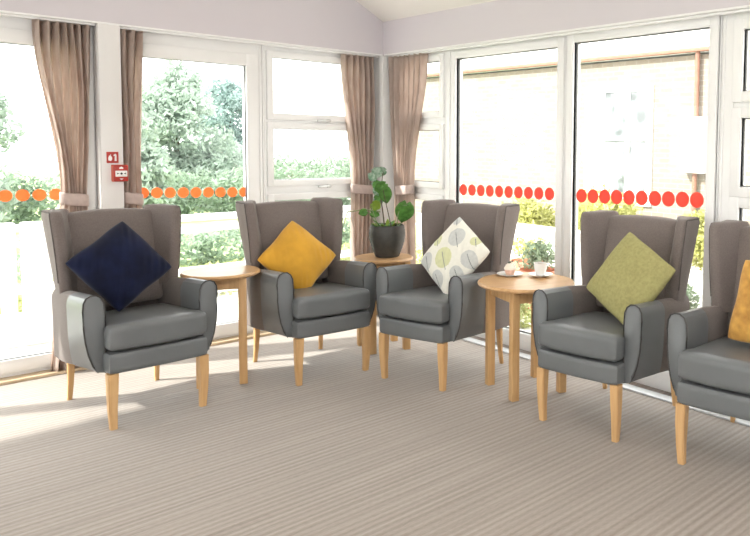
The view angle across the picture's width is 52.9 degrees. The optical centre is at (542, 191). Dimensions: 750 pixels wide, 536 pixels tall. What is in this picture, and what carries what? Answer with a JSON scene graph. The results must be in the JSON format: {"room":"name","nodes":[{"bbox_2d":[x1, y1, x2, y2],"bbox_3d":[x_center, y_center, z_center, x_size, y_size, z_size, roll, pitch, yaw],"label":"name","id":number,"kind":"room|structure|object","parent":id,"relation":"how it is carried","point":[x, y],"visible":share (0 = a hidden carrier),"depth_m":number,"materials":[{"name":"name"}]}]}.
{"room":"care facility","nodes":[
{"label":"care facility","id":0,"kind":"room"},
{"bbox_2d":[0,0,382,54],"bbox_3d":[-3.908,-0.993,3.872,0.280,4.425,7.000,4,5,44],"label":"wall","id":1,"kind":"structure","parent":0,"point":[348,25],"depth_m":5.42,"materials":[{"name":"grey paint"}]},
{"bbox_2d":[0,13,94,25],"bbox_3d":[-3.594,-1.059,4.056,0.030,0.014,1.905,4,5,44],"label":"track","id":2,"kind":"object","parent":1,"relation":"attached to","point":[1,14],"visible":1,"depth_m":4.54,"materials":[{"name":"white plastic"}]},
{"bbox_2d":[32,19,89,371],"bbox_3d":[-3.068,0.038,4.693,0.082,2.244,0.338,4,5,44],"label":"curtain","id":3,"kind":"object","parent":2,"relation":"hanging from","point":[61,50],"visible":0.52,"depth_m":4.66,"materials":[{"name":"brown fabric"}]},
{"bbox_2d":[0,16,96,377],"bbox_3d":[-3.700,0.068,4.149,0.130,2.278,2.008,4,5,44],"label":"door","id":4,"kind":"structure","parent":1,"relation":"in","point":[13,30],"depth_m":4.62,"materials":[{"name":"white plastic"}]},
{"bbox_2d":[92,23,123,208],"bbox_3d":[-2.938,0.029,4.902,0.204,2.278,0.132,4,5,44],"label":"column","id":5,"kind":"structure","parent":1,"relation":"attached to","point":[105,37],"depth_m":4.79,"materials":[{"name":"beige paint"}]},
{"bbox_2d":[106,152,118,162],"bbox_3d":[-2.860,-0.229,4.814,0.010,0.074,0.070,4,5,44],"label":"fire sign","id":6,"kind":"object","parent":5,"relation":"attached to","point":[112,157],"visible":1,"depth_m":4.81,"materials":[{"name":"red plastic"}]},
{"bbox_2d":[111,165,127,181],"bbox_3d":[-2.818,-0.124,4.829,0.060,0.112,0.092,4,5,44],"label":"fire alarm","id":7,"kind":"object","parent":5,"relation":"attached to","point":[119,173],"visible":1,"depth_m":4.81,"materials":[{"name":"red plastic"}]},
{"bbox_2d":[0,10,382,55],"bbox_3d":[-3.631,-1.075,4.083,0.178,0.013,6.295,4,5,44],"label":"trim","id":8,"kind":"structure","parent":1,"relation":"attached to","point":[1,11],"depth_m":5.08,"materials":[{"name":"white plastic"}]},
{"bbox_2d":[126,30,263,339],"bbox_3d":[-2.570,0.005,5.347,0.098,2.278,1.016,4,5,44],"label":"door","id":9,"kind":"structure","parent":1,"relation":"in","point":[155,45],"depth_m":5.52,"materials":[{"name":"white plastic"}]},
{"bbox_2d":[120,26,378,57],"bbox_3d":[-2.132,-1.138,5.577,0.030,0.014,2.032,4,5,44],"label":"track","id":10,"kind":"object","parent":1,"relation":"attached to","point":[126,28],"visible":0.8,"depth_m":5.43,"materials":[{"name":"white plastic"}]},
{"bbox_2d":[120,29,143,208],"bbox_3d":[-2.799,0.025,4.974,0.075,2.242,0.161,4,5,44],"label":"curtain","id":11,"kind":"object","parent":10,"relation":"hanging from","point":[131,41],"visible":0.57,"depth_m":4.93,"materials":[{"name":"brown fabric"}]},
{"bbox_2d":[340,54,374,260],"bbox_3d":[-1.582,-0.042,6.244,0.085,2.242,0.323,4,5,44],"label":"curtain","id":12,"kind":"object","parent":10,"relation":"hanging from","point":[357,72],"visible":0.75,"depth_m":6.21,"materials":[{"name":"brown fabric"}]},
{"bbox_2d":[261,45,373,201],"bbox_3d":[-1.852,-0.032,6.071,0.130,2.278,1.016,4,5,44],"label":"window","id":13,"kind":"structure","parent":1,"relation":"in","point":[305,188],"depth_m":5.82,"materials":[{"name":"white plastic"}]},
{"bbox_2d":[0,315,749,535],"bbox_3d":[-0.772,1.500,1.112,8.680,0.120,7.180,4,5,44],"label":"floor","id":14,"kind":"structure","parent":0,"point":[349,450],"depth_m":3.54,"materials":[{"name":"carpet"}]},
{"bbox_2d":[41,204,217,430],"bbox_3d":[-2.362,0.665,4.174,0.807,1.117,0.707,4,5,40],"label":"wingback armchair","id":15,"kind":"object","parent":14,"relation":"on","point":[174,319],"visible":0.94,"depth_m":4.05,"materials":[{"name":"grey leather"}]},
{"bbox_2d":[65,221,170,310],"bbox_3d":[-2.423,0.423,4.157,0.251,0.489,0.504,3,4,30],"label":"throw cushion","id":16,"kind":"object","parent":15,"relation":"on","point":[119,265],"visible":1,"depth_m":4.08,"materials":[{"name":"blue fabric"}]},
{"bbox_2d":[104,303,206,350],"bbox_3d":[-2.276,0.743,4.104,0.578,0.144,0.516,4,5,40],"label":"seat cushion","id":17,"kind":"object","parent":15,"relation":"on","point":[150,327],"depth_m":3.95,"materials":[{"name":"grey leather"}]},
{"bbox_2d":[0,311,377,385],"bbox_3d":[-3.653,1.196,4.212,0.130,0.020,6.280,4,5,44],"label":"threshold","id":18,"kind":"object","parent":14,"relation":"on","point":[45,373],"depth_m":4.66,"materials":[{"name":"brown wood"}]},
{"bbox_2d":[180,265,260,388],"bbox_3d":[-2.039,0.849,4.604,0.468,0.702,0.468,-1,4,-23],"label":"side table","id":19,"kind":"object","parent":14,"relation":"on","point":[226,277],"visible":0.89,"depth_m":4.51,"materials":[{"name":"brown wood"}]},
{"bbox_2d":[235,197,376,385],"bbox_3d":[-1.588,0.628,4.908,0.707,1.117,0.807,-3,5,-43],"label":"wingback armchair","id":20,"kind":"object","parent":14,"relation":"on","point":[343,297],"visible":0.95,"depth_m":4.79,"materials":[{"name":"grey leather"}]},
{"bbox_2d":[258,221,335,288],"bbox_3d":[-1.658,0.447,4.912,0.491,0.482,0.271,0,4,-14],"label":"throw cushion","id":21,"kind":"object","parent":20,"relation":"on","point":[295,251],"visible":0.92,"depth_m":4.85,"materials":[{"name":"yellow fabric"}]},
{"bbox_2d":[292,282,369,319],"bbox_3d":[-1.510,0.706,4.830,0.516,0.144,0.578,-3,5,-43],"label":"seat cushion","id":22,"kind":"object","parent":20,"relation":"on","point":[325,300],"depth_m":4.65,"materials":[{"name":"grey leather"}]},
{"bbox_2d":[353,253,412,354],"bbox_3d":[-1.182,0.821,5.388,0.436,0.680,0.436,-2,4,-32],"label":"side table","id":23,"kind":"object","parent":14,"relation":"on","point":[402,259],"visible":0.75,"depth_m":5.24,"materials":[{"name":"brown wood"}]},
{"bbox_2d":[342,167,413,257],"bbox_3d":[-1.212,0.150,5.335,0.516,0.665,0.266,-1,4,-20],"label":"potted plant","id":24,"kind":"object","parent":23,"relation":"on","point":[386,239],"visible":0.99,"depth_m":5.33,"materials":[{"name":"green plant"}]},
{"bbox_2d":[375,199,519,391],"bbox_3d":[-0.640,0.643,4.850,0.707,1.117,0.807,3,4,29],"label":"wingback armchair","id":25,"kind":"object","parent":14,"relation":"on","point":[410,304],"visible":0.8,"depth_m":4.70,"materials":[{"name":"grey leather"}]},
{"bbox_2d":[379,286,448,323],"bbox_3d":[-0.697,0.721,4.755,0.516,0.144,0.578,3,4,29],"label":"seat cushion","id":26,"kind":"object","parent":25,"relation":"on","point":[397,304],"depth_m":4.53,"materials":[{"name":"grey leather"}]},
{"bbox_2d":[420,217,489,293],"bbox_3d":[-0.584,0.430,4.792,0.257,0.500,0.518,-2,5,-38],"label":"throw cushion","id":27,"kind":"object","parent":25,"relation":"on","point":[458,251],"visible":0.91,"depth_m":4.72,"materials":[{"name":"beige fabric"}]},
{"bbox_2d":[477,272,574,401],"bbox_3d":[-0.103,0.890,4.512,0.604,0.680,0.604,-1,4,-30],"label":"side table","id":28,"kind":"object","parent":14,"relation":"on","point":[516,290],"visible":0.8,"depth_m":4.42,"materials":[{"name":"brown wood"}]},
{"bbox_2d":[497,271,522,276],"bbox_3d":[-0.207,0.532,4.657,0.172,0.015,0.172,4,5,44],"label":"plate","id":29,"kind":"object","parent":28,"relation":"on","point":[502,273],"visible":0.84,"depth_m":4.65,"materials":[{"name":"white ceramic"}]},
{"bbox_2d":[504,260,515,274],"bbox_3d":[-0.206,0.488,4.654,0.080,0.088,0.080,4,5,44],"label":"cupcake","id":30,"kind":"object","parent":29,"relation":"on","point":[509,268],"visible":1,"depth_m":4.63,"materials":[{"name":"beige food"}]},
{"bbox_2d":[528,272,552,276],"bbox_3d":[-0.010,0.534,4.639,0.158,0.017,0.158,4,5,44],"label":"saucer","id":31,"kind":"object","parent":28,"relation":"on","point":[530,273],"visible":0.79,"depth_m":4.64,"materials":[{"name":"white ceramic"}]},
{"bbox_2d":[534,262,546,275],"bbox_3d":[-0.004,0.494,4.640,0.101,0.078,0.088,-1,4,-29],"label":"tea cup","id":32,"kind":"object","parent":31,"relation":"on","point":[540,268],"visible":1,"depth_m":4.61,"materials":[{"name":"white ceramic"}]},
{"bbox_2d":[460,337,749,426],"bbox_3d":[0.251,1.209,4.836,4.580,0.012,0.075,4,5,44],"label":"threshold","id":33,"kind":"object","parent":14,"relation":"on","point":[626,386],"depth_m":4.44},
{"bbox_2d":[532,210,699,442],"bbox_3d":[0.408,0.703,4.115,0.707,1.117,0.807,3,5,37],"label":"wingback armchair","id":34,"kind":"object","parent":14,"relation":"on","point":[575,335],"visible":0.86,"depth_m":3.98,"materials":[{"name":"grey leather"}]},
{"bbox_2d":[538,311,624,361],"bbox_3d":[0.339,0.780,4.028,0.516,0.144,0.578,3,5,37],"label":"seat cushion","id":35,"kind":"object","parent":34,"relation":"on","point":[582,336],"depth_m":3.84,"materials":[{"name":"grey leather"}]},
{"bbox_2d":[586,232,675,323],"bbox_3d":[0.482,0.483,3.994,0.241,0.491,0.519,-2,4,-35],"label":"throw cushion","id":36,"kind":"object","parent":34,"relation":"on","point":[633,273],"visible":0.91,"depth_m":3.92,"materials":[{"name":"green fabric"}]},
{"bbox_2d":[667,220,749,464],"bbox_3d":[1.075,0.746,3.586,0.707,1.117,0.807,3,5,37],"label":"wingback armchair","id":37,"kind":"object","parent":14,"relation":"on","point":[709,370],"visible":0.92,"depth_m":3.50,"materials":[{"name":"grey leather"}]},
{"bbox_2d":[678,336,749,394],"bbox_3d":[1.005,0.823,3.499,0.516,0.144,0.578,3,5,37],"label":"seat cushion","id":38,"kind":"object","parent":37,"relation":"on","point":[720,365],"depth_m":3.35,"materials":[{"name":"grey leather"}]},
{"bbox_2d":[728,260,749,342],"bbox_3d":[1.116,0.547,3.459,0.416,0.390,0.188,4,5,41],"label":"throw cushion","id":39,"kind":"object","parent":37,"relation":"on","point":[739,327],"visible":1,"depth_m":3.52,"materials":[{"name":"orange fabric"}]},
{"bbox_2d":[356,0,495,21],"bbox_3d":[-0.727,-2.051,0.828,9.000,2.184,7.500,4,5,44],"label":"ceiling","id":40,"kind":"structure","parent":0,"point":[385,10],"depth_m":5.87,"materials":[{"name":"white paint"}]},
{"bbox_2d":[383,0,749,55],"bbox_3d":[1.667,0.023,3.618,8.780,2.570,0.280,4,5,44],"label":"wall","id":41,"kind":"structure","parent":0,"point":[498,19],"depth_m":5.13,"materials":[{"name":"grey paint"}]},
{"bbox_2d":[374,56,393,222],"bbox_3d":[-1.399,-0.053,6.497,0.212,2.278,0.212,4,5,44],"label":"post","id":42,"kind":"object","parent":41,"relation":"attached to","point":[383,157],"visible":0.15,"depth_m":6.36,"materials":[{"name":"white paint"}]},
{"bbox_2d":[415,50,451,199],"bbox_3d":[-1.003,-0.028,6.183,0.780,2.278,0.098,4,5,44],"label":"window","id":43,"kind":"structure","parent":41,"relation":"in","point":[440,120],"depth_m":5.93,"materials":[{"name":"white plastic"}]},
{"bbox_2d":[450,35,566,351],"bbox_3d":[-0.271,0.026,5.483,1.241,2.278,0.098,4,5,44],"label":"glass door","id":44,"kind":"structure","parent":41,"relation":"in","point":[457,189],"depth_m":5.33,"materials":[{"name":"white plastic"}]},
{"bbox_2d":[384,5,749,55],"bbox_3d":[0.342,-1.069,4.767,4.595,0.013,0.178,4,5,44],"label":"trim","id":45,"kind":"structure","parent":41,"relation":"attached to","point":[743,6],"depth_m":4.68,"materials":[{"name":"white plastic"}]},
{"bbox_2d":[388,8,749,56],"bbox_3d":[0.279,-1.056,4.764,4.480,0.014,0.030,4,5,44],"label":"track","id":46,"kind":"object","parent":41,"relation":"attached to","point":[747,9],"visible":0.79,"depth_m":4.69,"materials":[{"name":"white plastic"}]},
{"bbox_2d":[388,53,427,263],"bbox_3d":[-1.156,-0.037,6.203,0.502,2.248,0.088,4,5,44],"label":"curtain","id":47,"kind":"object","parent":46,"relation":"hanging from","point":[407,74],"visible":0.63,"depth_m":6.17,"materials":[{"name":"brown fabric"}]},
{"bbox_2d":[564,15,722,391],"bbox_3d":[0.609,0.090,4.640,1.191,2.279,0.098,4,5,44],"label":"door","id":48,"kind":"structure","parent":41,"relation":"in","point":[661,380],"depth_m":4.53,"materials":[{"name":"white plastic"}]},
{"bbox_2d":[718,12,749,221],"bbox_3d":[1.530,0.159,3.758,1.356,2.278,0.098,4,5,44],"label":"window","id":49,"kind":"structure","parent":41,"relation":"in","point":[733,195],"depth_m":4.10,"materials":[{"name":"white plastic"}]},
{"label":"outside","id":50,"kind":"structure","parent":0,"visible":0},
{"bbox_2d":[0,160,702,358],"bbox_3d":[-8.626,0.809,13.360,100.000,0.200,80.000,4,5,44],"label":"ground","id":51,"kind":"structure","parent":50,"point":[227,310],"depth_m":7.65,"materials":[{"name":"white"}]},
{"bbox_2d":[0,205,349,348],"bbox_3d":[-3.876,0.728,6.152,0.080,1.000,6.200,4,5,44],"label":"railing","id":52,"kind":"object","parent":51,"relation":"on","point":[37,287],"visible":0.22,"depth_m":5.84,"materials":[{"name":"white"}]},
{"bbox_2d":[142,60,243,207],"bbox_3d":[-9.069,-1.656,18.157,4.753,4.518,3.946,-1,4,-24],"label":"tree","id":53,"kind":"object","parent":51,"relation":"on","point":[174,106],"visible":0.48,"depth_m":17.63,"materials":[{"name":"green plant"}]},
{"bbox_2d":[0,171,418,284],"bbox_3d":[-25.723,0.561,12.571,36.400,0.070,35.200,4,5,44],"label":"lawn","id":54,"kind":"structure","parent":51,"relation":"on","point":[37,174],"depth_m":14.69,"materials":[{"name":"plant"}]},
{"bbox_2d":[0,90,27,222],"bbox_3d":[-8.952,-0.850,10.729,2.084,3.735,2.038,1,4,3],"label":"tree","id":55,"kind":"object","parent":54,"relation":"on","point":[4,184],"visible":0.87,"depth_m":11.18,"materials":[{"name":"green plant"}]},
{"bbox_2d":[141,113,176,206],"bbox_3d":[-7.492,-0.363,13.308,1.584,2.334,1.484,4,5,44],"label":"tree","id":56,"kind":"object","parent":54,"relation":"on","point":[155,170],"visible":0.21,"depth_m":13.22,"materials":[{"name":"green plant"}]},
{"bbox_2d":[0,162,350,223],"bbox_3d":[-6.709,0.072,16.186,1.226,1.573,12.390,4,5,44],"label":"hedge","id":57,"kind":"object","parent":54,"relation":"on","point":[24,212],"visible":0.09,"depth_m":15.18,"materials":[{"name":"green plant"}]},
{"bbox_2d":[16,217,349,282],"bbox_3d":[-4.391,0.752,10.090,0.974,0.693,5.418,4,5,44],"label":"hedge","id":58,"kind":"object","parent":54,"relation":"on","point":[200,242],"visible":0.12,"depth_m":9.79,"materials":[{"name":"green plant"}]},
{"bbox_2d":[0,242,422,314],"bbox_3d":[-3.958,1.006,7.985,1.419,0.506,6.406,4,5,44],"label":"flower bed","id":59,"kind":"object","parent":51,"relation":"on","point":[419,250],"visible":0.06,"depth_m":8.46,"materials":[{"name":"green plant"}]},
{"bbox_2d":[194,74,242,159],"bbox_3d":[-9.967,-1.840,23.064,2.705,3.778,3.094,4,5,44],"label":"tree","id":60,"kind":"object","parent":51,"relation":"on","point":[229,97],"visible":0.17,"depth_m":22.70,"materials":[{"name":"green plant"}]},
{"bbox_2d":[239,152,350,178],"bbox_3d":[-6.691,-0.471,23.265,1.193,1.760,7.198,4,5,44],"label":"hedge","id":61,"kind":"object","parent":51,"relation":"on","point":[344,161],"visible":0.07,"depth_m":22.67,"materials":[{"name":"green plant"}]},
{"bbox_2d":[419,213,581,284],"bbox_3d":[-0.187,0.753,8.992,4.200,0.680,0.200,4,5,44],"label":"wall","id":62,"kind":"structure","parent":51,"relation":"on","point":[525,231],"depth_m":8.73,"materials":[{"name":"white"}]},
{"bbox_2d":[520,303,530,327],"bbox_3d":[-0.299,1.070,6.691,0.520,0.458,0.409,4,5,44],"label":"bush","id":63,"kind":"object","parent":51,"relation":"on","point":[524,309],"visible":0.13,"depth_m":6.63,"materials":[{"name":"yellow plant"}]},
{"bbox_2d":[500,196,554,226],"bbox_3d":[-0.270,0.546,11.157,1.189,1.094,1.157,4,5,44],"label":"bush","id":64,"kind":"object","parent":51,"relation":"on","point":[532,212],"visible":0.3,"depth_m":10.88,"materials":[{"name":"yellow plant"}]},
{"bbox_2d":[510,235,546,270],"bbox_3d":[-0.181,0.818,7.998,0.426,0.677,0.441,4,5,44],"label":"bush","id":65,"kind":"object","parent":51,"relation":"on","point":[520,241],"visible":0.32,"depth_m":7.93,"materials":[{"name":"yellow plant"}]},
{"bbox_2d":[514,240,554,308],"bbox_3d":[-0.041,0.842,7.197,0.439,0.735,0.448,4,5,44],"label":"bush","id":66,"kind":"object","parent":51,"relation":"on","point":[540,254],"visible":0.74,"depth_m":7.16,"materials":[{"name":"green plant"}]},
{"bbox_2d":[415,29,749,258],"bbox_3d":[6.327,-0.606,10.044,22.400,3.420,5.360,4,5,44],"label":"brick building","id":67,"kind":"structure","parent":51,"relation":"on","point":[644,100],"depth_m":11.66,"materials":[{"name":"white"}]},
{"bbox_2d":[578,184,642,229],"bbox_3d":[0.861,0.505,10.081,1.026,1.206,1.395,0,4,-14],"label":"bush","id":68,"kind":"object","parent":51,"relation":"on","point":[622,208],"visible":0.16,"depth_m":9.79,"materials":[{"name":"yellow plant"}]},
{"bbox_2d":[682,207,704,272],"bbox_3d":[2.161,0.650,9.239,1.017,0.950,0.726,2,4,22],"label":"bush","id":69,"kind":"object","parent":51,"relation":"on","point":[699,246],"visible":0.13,"depth_m":9.20,"materials":[{"name":"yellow plant"}]},
{"bbox_2d":[686,284,701,308],"bbox_3d":[1.096,1.008,5.675,0.377,0.627,0.369,0,4,-17],"label":"bush","id":70,"kind":"object","parent":51,"relation":"on","point":[689,292],"visible":0.16,"depth_m":5.59,"materials":[{"name":"green plant"}]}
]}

